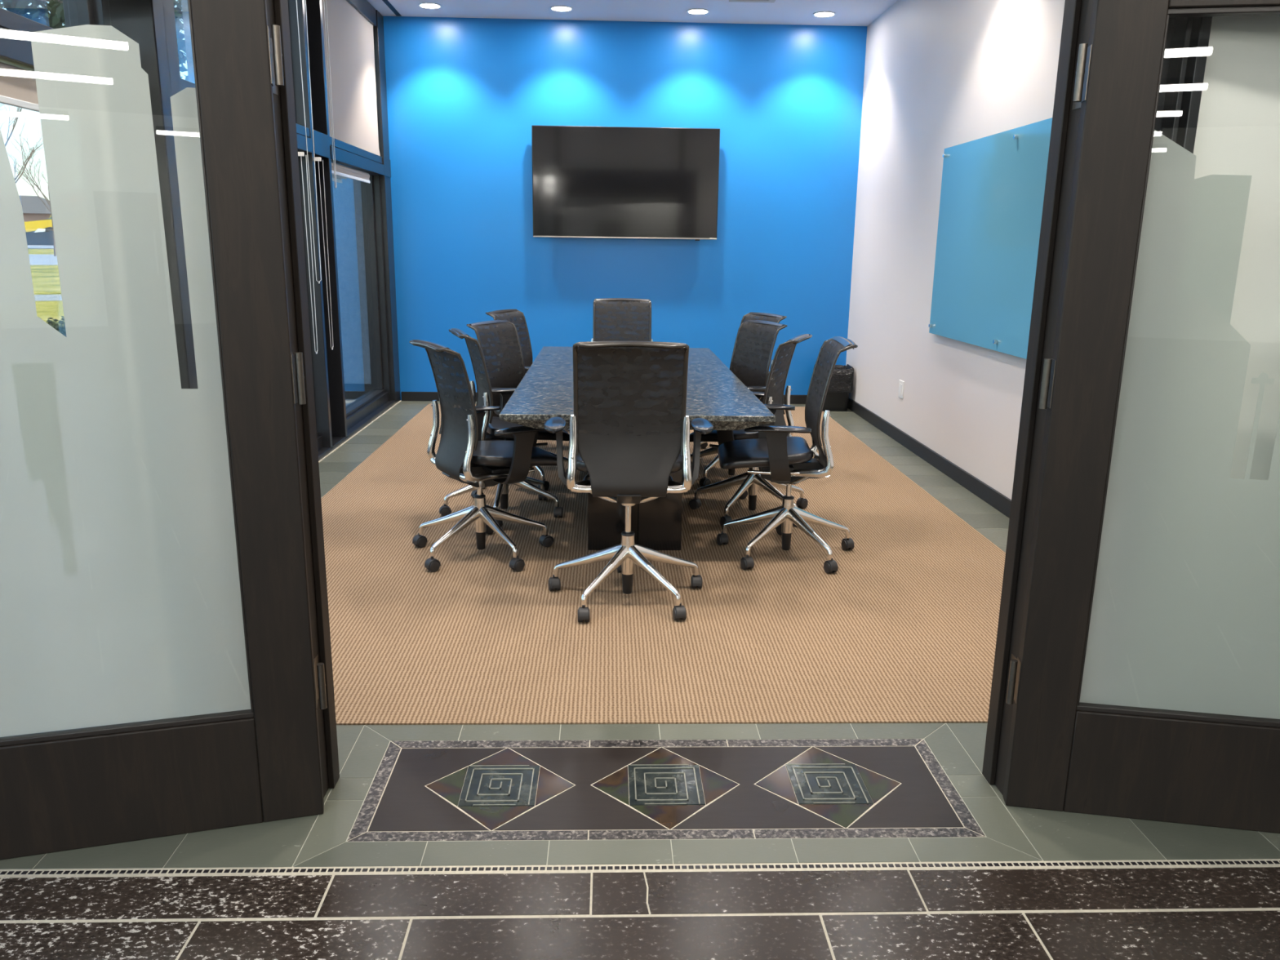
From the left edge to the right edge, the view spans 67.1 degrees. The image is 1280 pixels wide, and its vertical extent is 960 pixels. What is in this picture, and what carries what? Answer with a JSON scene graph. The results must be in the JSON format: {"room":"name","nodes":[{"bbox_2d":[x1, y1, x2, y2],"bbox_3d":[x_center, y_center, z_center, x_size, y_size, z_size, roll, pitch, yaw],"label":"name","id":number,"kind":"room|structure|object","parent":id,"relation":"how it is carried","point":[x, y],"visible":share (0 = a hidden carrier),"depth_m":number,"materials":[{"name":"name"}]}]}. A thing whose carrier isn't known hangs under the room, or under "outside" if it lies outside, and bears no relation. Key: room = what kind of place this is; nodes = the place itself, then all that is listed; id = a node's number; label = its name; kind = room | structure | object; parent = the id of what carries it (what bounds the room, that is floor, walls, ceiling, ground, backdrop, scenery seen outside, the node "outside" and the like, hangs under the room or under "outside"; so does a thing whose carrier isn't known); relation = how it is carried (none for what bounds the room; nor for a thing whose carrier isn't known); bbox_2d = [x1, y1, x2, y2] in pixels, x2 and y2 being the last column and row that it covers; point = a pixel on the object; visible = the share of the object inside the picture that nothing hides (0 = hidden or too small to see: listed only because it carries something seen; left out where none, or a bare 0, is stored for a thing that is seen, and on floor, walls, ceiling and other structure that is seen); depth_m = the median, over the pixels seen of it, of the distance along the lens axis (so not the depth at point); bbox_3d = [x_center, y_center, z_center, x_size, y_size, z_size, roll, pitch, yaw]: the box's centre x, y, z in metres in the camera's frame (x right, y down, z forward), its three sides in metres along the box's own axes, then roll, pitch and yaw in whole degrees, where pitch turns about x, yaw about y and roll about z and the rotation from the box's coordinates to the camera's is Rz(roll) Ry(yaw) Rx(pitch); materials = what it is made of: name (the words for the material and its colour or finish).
{"room":"office hallway","nodes":[
{"label":"office hallway","id":0,"kind":"room"},
{"bbox_2d":[0,0,94,72],"bbox_3d":[-2.026,-0.965,2.974,0.176,3.161,1.640,0,14,-2],"label":"window","id":1,"kind":"structure","parent":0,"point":[15,46],"depth_m":3.05,"materials":[{"name":"clear glass"}]},
{"bbox_2d":[38,315,66,337],"bbox_3d":[-6.849,-1.611,11.230,12.003,0.557,1.082,-7,16,-30],"label":"hedge","id":2,"kind":"object","parent":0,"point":[58,326],"visible":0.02,"depth_m":11.03,"materials":[{"name":"green plant"}]},
{"bbox_2d":[317,397,400,461],"bbox_3d":[-2.137,0.021,5.556,0.200,0.045,6.297,0,14,-2],"label":"trim","id":3,"kind":"structure","parent":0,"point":[336,441],"depth_m":7.15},
{"bbox_2d":[329,0,388,430],"bbox_3d":[-2.165,-2.002,7.245,0.176,3.161,1.545,0,14,-2],"label":"window","id":4,"kind":"structure","parent":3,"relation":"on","point":[346,154],"depth_m":7.91,"materials":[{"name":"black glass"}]},
{"bbox_2d":[315,157,369,349],"bbox_3d":[-2.111,-1.623,6.923,0.092,1.221,1.555,0,14,-4],"label":"roller blind","id":5,"kind":"object","parent":4,"relation":"attached to","point":[341,171],"visible":0.72,"depth_m":6.65,"materials":[{"name":"fabric"}]},
{"bbox_2d":[321,0,380,188],"bbox_3d":[-2.090,-2.790,7.032,0.105,1.360,1.632,0,14,-2],"label":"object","id":6,"kind":"structure","parent":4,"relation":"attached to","point":[348,37],"depth_m":6.96,"materials":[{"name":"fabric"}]},
{"bbox_2d":[382,16,866,400],"bbox_3d":[-0.152,-2.303,8.375,4.433,3.266,0.150,0,14,-2],"label":"wall","id":7,"kind":"structure","parent":0,"point":[465,96],"depth_m":8.22,"materials":[{"name":"blue paint"}]},
{"bbox_2d":[0,62,39,111],"bbox_3d":[-1.984,-1.210,2.905,0.055,0.127,1.580,0,14,-2],"label":"roller blind","id":8,"kind":"object","parent":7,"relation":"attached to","point":[18,87],"visible":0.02,"depth_m":3.05,"materials":[{"name":"fabric"}]},
{"bbox_2d":[62,0,103,26],"bbox_3d":[-2.071,-1.175,3.791,0.200,3.144,0.050,0,14,-2],"label":"trim","id":9,"kind":"structure","parent":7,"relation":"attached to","point":[96,4],"depth_m":3.62,"materials":[{"name":"black metal"}]},
{"bbox_2d":[180,78,323,451],"bbox_3d":[-2.096,-1.489,5.133,0.176,3.161,1.945,0,14,-2],"label":"window","id":10,"kind":"structure","parent":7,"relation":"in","point":[300,130],"depth_m":5.83,"materials":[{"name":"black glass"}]},
{"bbox_2d":[297,151,317,354],"bbox_3d":[-2.034,-1.186,5.104,0.105,1.211,1.702,0,14,-2],"label":"roller blind","id":11,"kind":"object","parent":10,"relation":"attached to","point":[300,153],"visible":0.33,"depth_m":5.87,"materials":[{"name":"fabric"}]},
{"bbox_2d":[296,0,321,283],"bbox_3d":[-2.026,-1.989,5.012,0.105,1.965,1.902,0,14,-2],"label":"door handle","id":12,"kind":"object","parent":10,"relation":"attached to","point":[296,0],"visible":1,"depth_m":5.87,"materials":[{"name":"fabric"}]},
{"bbox_2d":[287,0,333,448],"bbox_3d":[-2.146,-1.736,6.098,0.200,3.144,0.050,0,14,-2],"label":"trim","id":13,"kind":"structure","parent":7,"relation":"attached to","point":[319,361],"depth_m":6.11,"materials":[{"name":"black metal"}]},
{"bbox_2d":[313,129,329,158],"bbox_3d":[-2.140,-1.779,6.284,0.184,3.141,0.330,0,14,-2],"label":"trim","id":14,"kind":"structure","parent":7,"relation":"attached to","point":[320,140],"depth_m":6.19,"materials":[{"name":"blue paint"}]},
{"bbox_2d":[304,0,347,437],"bbox_3d":[-2.158,-1.825,6.467,0.200,3.144,0.050,0,14,-2],"label":"trim","id":15,"kind":"structure","parent":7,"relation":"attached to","point":[313,7],"depth_m":6.48,"materials":[{"name":"black metal"}]},
{"bbox_2d":[318,400,400,462],"bbox_3d":[-2.033,0.034,5.554,0.012,0.004,6.281,0,14,-2],"label":"trim","id":16,"kind":"structure","parent":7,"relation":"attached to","point":[320,460],"depth_m":7.06,"materials":[{"name":"tile"}]},
{"bbox_2d":[360,9,400,401],"bbox_3d":[-2.208,-2.226,8.117,0.206,3.144,0.257,0,14,-2],"label":"trim","id":17,"kind":"structure","parent":7,"relation":"attached to","point":[381,184],"depth_m":8.11,"materials":[{"name":"black metal"}]},
{"bbox_2d":[400,391,807,404],"bbox_3d":[-0.148,-0.736,8.670,3.957,0.082,0.016,0,14,-2],"label":"baseboard","id":18,"kind":"structure","parent":7,"relation":"attached to","point":[406,396],"depth_m":8.61,"materials":[{"name":"black paint"}]},
{"bbox_2d":[531,124,719,240],"bbox_3d":[-0.122,-2.510,8.195,1.572,0.912,0.102,0,14,-2],"label":"television","id":19,"kind":"object","parent":7,"relation":"attached to","point":[588,182],"visible":1,"depth_m":8.14,"materials":[{"name":"black plastic"}]},
{"bbox_2d":[367,0,897,26],"bbox_3d":[-0.055,-3.085,4.890,4.383,0.102,6.557,0,14,-2],"label":"ceiling","id":20,"kind":"structure","parent":0,"point":[848,12],"depth_m":7.58,"materials":[{"name":"white paint"}]},
{"bbox_2d":[417,2,442,8],"bbox_3d":[-1.633,-3.686,7.505,0.184,0.006,0.184,0,14,-2],"label":"recessed light","id":21,"kind":"object","parent":20,"relation":"in","point":[428,6],"visible":1,"depth_m":7.51,"materials":[{"name":"white plastic"}]},
{"bbox_2d":[549,5,573,11],"bbox_3d":[-0.613,-3.681,7.539,0.184,0.006,0.184,0,14,-2],"label":"recessed light","id":22,"kind":"object","parent":20,"relation":"in","point":[557,8],"visible":1,"depth_m":7.53,"materials":[{"name":"white plastic"}]},
{"bbox_2d":[686,8,709,14],"bbox_3d":[0.455,-3.675,7.575,0.184,0.006,0.184,0,14,-2],"label":"recessed light","id":23,"kind":"object","parent":20,"relation":"in","point":[694,11],"visible":1,"depth_m":7.58,"materials":[{"name":"white plastic"}]},
{"bbox_2d":[728,0,775,2],"bbox_3d":[0.840,-3.547,7.083,0.340,0.011,0.300,0,14,-2],"label":"ceiling vent","id":24,"kind":"object","parent":20,"relation":"in","point":[739,1],"visible":1,"depth_m":7.19,"materials":[{"name":"beige metal"}]},
{"bbox_2d":[812,11,835,17],"bbox_3d":[1.452,-3.670,7.609,0.184,0.006,0.184,0,14,-2],"label":"recessed light","id":25,"kind":"object","parent":20,"relation":"in","point":[821,14],"visible":1,"depth_m":7.60,"materials":[{"name":"white plastic"}]},
{"bbox_2d":[0,400,1279,959],"bbox_3d":[2.110,1.953,-2.027,7.898,0.054,22.207,0,14,-2],"label":"floor","id":26,"kind":"structure","parent":0,"point":[752,841],"depth_m":2.20,"materials":[{"name":"tile"}]},
{"bbox_2d":[266,0,339,797],"bbox_3d":[-0.809,-0.807,2.097,0.085,3.300,0.115,0,14,-2],"label":"trim","id":27,"kind":"structure","parent":26,"relation":"on","point":[277,14],"depth_m":2.25,"materials":[{"name":"brown wood"}]},
{"bbox_2d":[0,0,327,859],"bbox_3d":[-1.170,-0.146,2.043,0.880,2.030,0.045,-3,14,-16],"label":"door","id":28,"kind":"structure","parent":27,"relation":"attached to","point":[157,675],"depth_m":2.10,"materials":[{"name":"brown wood"}]},
{"bbox_2d":[270,37,319,699],"bbox_3d":[-0.787,-0.194,2.211,0.002,1.515,0.044,0,14,-2],"label":"hinge","id":29,"kind":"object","parent":28,"relation":"attached to","point":[275,89],"depth_m":2.19,"materials":[{"name":"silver metal"}]},
{"bbox_2d":[320,404,1005,724],"bbox_3d":[-0.048,0.036,5.678,3.422,0.014,5.823,0,14,-2],"label":"carpet","id":30,"kind":"object","parent":26,"relation":"on","point":[904,629],"visible":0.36,"depth_m":3.72,"materials":[{"name":"beige carpet"}]},
{"bbox_2d":[409,339,557,572],"bbox_3d":[-0.705,-0.137,4.283,0.640,0.961,0.657,-8,16,-31],"label":"office chair","id":31,"kind":"object","parent":30,"relation":"on","point":[462,455],"visible":0.97,"depth_m":4.19,"materials":[{"name":"black fabric"}]},
{"bbox_2d":[439,328,569,527],"bbox_3d":[-0.713,-0.293,4.954,0.662,0.949,0.664,-4,14,-18],"label":"office chair","id":32,"kind":"object","parent":30,"relation":"on","point":[484,390],"visible":0.44,"depth_m":4.91,"materials":[{"name":"black"}]},
{"bbox_2d":[466,320,568,490],"bbox_3d":[-0.716,-0.457,5.676,0.663,0.928,0.664,7,15,24],"label":"office chair","id":33,"kind":"object","parent":30,"relation":"on","point":[499,341],"visible":0.33,"depth_m":5.66,"materials":[{"name":"black"}]},
{"bbox_2d":[485,309,569,448],"bbox_3d":[-0.724,-0.691,6.639,0.626,0.928,0.675,2,14,6],"label":"office chair","id":34,"kind":"object","parent":30,"relation":"on","point":[516,317],"visible":0.22,"depth_m":6.74,"materials":[{"name":"black fabric"}]},
{"bbox_2d":[591,297,653,341],"bbox_3d":[-0.127,-0.768,6.836,0.667,1.000,0.621,0,14,-2],"label":"office chair","id":35,"kind":"object","parent":30,"relation":"on","point":[614,319],"visible":0.29,"depth_m":6.90,"materials":[{"name":"black fabric"}]},
{"bbox_2d":[543,341,713,622],"bbox_3d":[-0.045,-0.041,3.763,0.655,1.038,0.623,0,14,-2],"label":"office chair","id":36,"kind":"object","parent":30,"relation":"on","point":[629,424],"visible":1,"depth_m":3.59,"materials":[{"name":"black fabric"}]},
{"bbox_2d":[498,346,775,550],"bbox_3d":[-0.055,-0.245,5.329,1.128,0.696,2.710,0,14,-2],"label":"conference table","id":37,"kind":"object","parent":30,"relation":"on","point":[715,394],"visible":0.46,"depth_m":4.42,"materials":[{"name":"stone"}]},
{"bbox_2d":[690,320,786,487],"bbox_3d":[0.568,-0.470,5.774,0.659,0.940,0.666,-6,15,-25],"label":"office chair","id":38,"kind":"object","parent":30,"relation":"on","point":[755,340],"visible":0.37,"depth_m":5.75,"materials":[{"name":"black"}]},
{"bbox_2d":[692,311,786,458],"bbox_3d":[0.632,-0.624,6.402,0.620,0.944,0.661,-6,15,-25],"label":"office chair","id":39,"kind":"object","parent":30,"relation":"on","point":[773,317],"visible":0.1,"depth_m":6.40,"materials":[{"name":"black"}]},
{"bbox_2d":[688,333,812,527],"bbox_3d":[0.582,-0.283,5.000,0.637,0.942,0.660,6,15,20],"label":"office chair","id":40,"kind":"object","parent":30,"relation":"on","point":[773,393],"visible":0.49,"depth_m":4.95,"materials":[{"name":"black fabric"}]},
{"bbox_2d":[716,336,857,573],"bbox_3d":[0.677,-0.141,4.330,0.650,0.984,0.672,1,14,2],"label":"office chair","id":41,"kind":"object","parent":30,"relation":"on","point":[780,459],"visible":0.98,"depth_m":4.25,"materials":[{"name":"black fabric"}]},
{"bbox_2d":[813,364,853,410],"bbox_3d":[1.682,-0.812,8.435,0.312,0.388,0.273,0,14,-2],"label":"waste bin","id":42,"kind":"object","parent":26,"relation":"on","point":[841,384],"visible":0.58,"depth_m":8.32,"materials":[{"name":"black plastic"}]},
{"bbox_2d":[982,0,1093,795],"bbox_3d":[0.987,-0.798,2.157,0.085,3.300,0.115,0,14,-2],"label":"trim","id":43,"kind":"structure","parent":26,"relation":"on","point":[1077,17],"depth_m":2.30,"materials":[{"name":"brown wood"}]},
{"bbox_2d":[845,0,1065,499],"bbox_3d":[2.040,-1.532,5.314,0.150,3.266,6.297,0,14,-2],"label":"wall","id":44,"kind":"structure","parent":0,"point":[940,75],"depth_m":6.41,"materials":[{"name":"white paint"}]},
{"bbox_2d":[897,379,904,399],"bbox_3d":[1.898,-0.660,7.021,0.010,0.126,0.110,0,14,-2],"label":"wall outlet","id":45,"kind":"object","parent":44,"relation":"attached to","point":[901,384],"visible":1,"depth_m":7.01,"materials":[{"name":"white plastic"}]},
{"bbox_2d":[847,397,1011,518],"bbox_3d":[1.936,0.010,5.687,0.016,0.092,6.261,0,14,-2],"label":"baseboard","id":46,"kind":"structure","parent":44,"relation":"attached to","point":[990,495],"depth_m":6.17,"materials":[{"name":"black paint"}]},
{"bbox_2d":[928,117,1052,359],"bbox_3d":[1.942,-1.250,5.072,0.057,1.144,2.280,0,14,-2],"label":"board","id":47,"kind":"object","parent":44,"relation":"attached to","point":[993,187],"visible":0.64,"depth_m":5.30,"materials":[{"name":"blue glass"}]},
{"bbox_2d":[1193,14,1279,479],"bbox_3d":[3.574,-0.836,2.245,4.714,3.400,0.090,0,14,-2],"label":"wall","id":48,"kind":"structure","parent":0,"point":[1237,132],"depth_m":2.16,"materials":[{"name":"white paint"}]},
{"bbox_2d":[1010,102,1081,659],"bbox_3d":[0.951,-0.185,2.269,0.002,1.515,0.044,0,14,-2],"label":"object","id":49,"kind":"structure","parent":48,"relation":"attached to","point":[1076,105],"depth_m":2.13,"materials":[{"name":"silver metal"}]},
{"bbox_2d":[1002,0,1279,833],"bbox_3d":[1.355,-0.142,2.166,0.880,2.030,0.044,3,14,9],"label":"door","id":50,"kind":"structure","parent":48,"relation":"in","point":[1144,681],"depth_m":2.24,"materials":[{"name":"brown wood"}]},
{"bbox_2d":[1154,16,1212,153],"bbox_3d":[1.118,-0.384,2.262,0.189,2.450,0.115,0,14,-2],"label":"trim","id":51,"kind":"structure","parent":48,"relation":"attached to","point":[1187,42],"depth_m":2.11,"materials":[{"name":"black metal"}]},
{"bbox_3d":[-0.008,-1.996,1.846,4.183,0.850,0.089,0,14,-2],"label":"wall","id":52,"kind":"structure","parent":0,"visible":0},
{"bbox_2d":[100,0,197,388],"bbox_3d":[-1.489,-0.398,2.177,1.263,2.450,0.110,0,14,-2],"label":"window","id":53,"kind":"structure","parent":52,"relation":"in","point":[151,24],"depth_m":2.07,"materials":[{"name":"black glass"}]},
{"label":"outside","id":54,"kind":"structure","parent":0,"visible":0},
{"bbox_2d":[27,244,56,248],"bbox_3d":[-98.891,-38.910,158.700,455.489,0.380,386.165,0,14,-2],"label":"ground","id":55,"kind":"structure","parent":54,"point":[29,246],"depth_m":81.58,"materials":[{"name":"concrete"}]},
{"bbox_2d":[18,195,53,245],"bbox_3d":[-65.028,-27.325,101.997,21.000,4.900,10.000,-7,16,-30],"label":"house","id":56,"kind":"structure","parent":55,"relation":"on","point":[33,209],"depth_m":98.31,"materials":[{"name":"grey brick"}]},
{"bbox_2d":[24,215,53,244],"bbox_3d":[-42.960,-19.119,70.978,4.948,4.100,2.550,-7,16,-30],"label":"truck","id":57,"kind":"object","parent":55,"relation":"on","point":[37,232],"visible":0.2,"depth_m":69.64,"materials":[{"name":"yellow paint"}]},
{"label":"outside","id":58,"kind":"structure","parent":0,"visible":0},
{"bbox_2d":[181,0,371,383],"bbox_3d":[-3.132,-2.597,8.714,1.500,3.600,0.450,0,14,-2],"label":"window","id":59,"kind":"structure","parent":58,"point":[347,196],"depth_m":8.67,"materials":[{"name":"glass"}]},
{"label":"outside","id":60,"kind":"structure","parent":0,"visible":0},
{"bbox_2d":[30,265,61,294],"bbox_3d":[-22.902,-7.721,37.037,154.924,0.300,106.016,0,14,-2],"label":"lawn","id":61,"kind":"structure","parent":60,"point":[45,278],"depth_m":32.63,"materials":[{"name":"green plant"}]},
{"bbox_2d":[0,102,44,183],"bbox_3d":[-32.265,-16.103,48.689,5.141,10.268,3.492,0,14,-2],"label":"bare tree","id":62,"kind":"object","parent":61,"relation":"on","point":[17,115],"visible":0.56,"depth_m":49.08,"materials":[{"name":"brown plant"}]},
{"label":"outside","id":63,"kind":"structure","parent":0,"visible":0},
{"bbox_2d":[35,301,64,325],"bbox_3d":[-11.047,-2.941,18.037,143.642,0.330,85.974,0,14,-2],"label":"lawn","id":64,"kind":"structure","parent":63,"point":[45,309],"depth_m":18.96,"materials":[{"name":"green plant"}]},
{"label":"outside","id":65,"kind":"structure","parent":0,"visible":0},
{"bbox_2d":[34,294,62,301],"bbox_3d":[-13.997,-4.151,22.761,140.797,0.300,80.920,0,14,-2],"label":"path","id":66,"kind":"structure","parent":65,"point":[37,297],"depth_m":22.64,"materials":[{"name":"concrete"}]},
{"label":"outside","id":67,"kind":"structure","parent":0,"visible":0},
{"bbox_2d":[28,253,57,265],"bbox_3d":[-34.962,-12.739,56.330,146.782,0.630,91.551,0,14,-2],"label":"road","id":68,"kind":"structure","parent":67,"point":[34,260],"depth_m":55.27,"materials":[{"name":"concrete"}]},
{"bbox_2d":[5,137,56,256],"bbox_3d":[-36.652,-17.535,59.378,4.446,7.500,3.683,-8,16,-32],"label":"bare tree","id":69,"kind":"object","parent":68,"relation":"on","point":[30,171],"visible":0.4,"depth_m":58.84,"materials":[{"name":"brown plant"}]},
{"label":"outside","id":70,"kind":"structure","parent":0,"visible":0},
{"bbox_2d":[27,248,56,254],"bbox_3d":[-40.653,-15.325,65.387,142.858,0.580,84.580,0,14,-2],"label":"verge","id":71,"kind":"structure","parent":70,"point":[33,251],"depth_m":65.17,"materials":[{"name":"plant"}]},
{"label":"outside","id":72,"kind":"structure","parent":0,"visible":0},
{"bbox_2d":[344,383,371,399],"bbox_3d":[-3.155,-0.870,9.123,1.500,0.150,0.470,0,14,-2],"label":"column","id":73,"kind":"structure","parent":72,"point":[353,391],"depth_m":8.91,"materials":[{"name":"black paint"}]},
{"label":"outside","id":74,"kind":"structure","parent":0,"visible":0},
{"bbox_2d":[345,399,356,406],"bbox_3d":[-7.072,1.224,1.097,9.952,0.260,30.000,0,14,-2],"label":"terrace","id":75,"kind":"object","parent":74,"point":[348,402],"depth_m":8.80,"materials":[{"name":"concrete"}]},
{"bbox_2d":[0,0,186,68],"bbox_3d":[-6.389,-4.030,10.737,7.397,5.456,3.104,-2,14,-12],"label":"evergreen tree","id":76,"kind":"object","parent":75,"relation":"on","point":[43,10],"visible":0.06,"depth_m":10.50,"materials":[{"name":"green plant"}]},
{"bbox_2d":[0,0,188,80],"bbox_3d":[-5.721,-3.378,10.340,2.796,4.394,1.821,0,14,-2],"label":"evergreen tree","id":77,"kind":"object","parent":75,"relation":"on","point":[20,6],"visible":0.09,"depth_m":9.78,"materials":[{"name":"green plant"}]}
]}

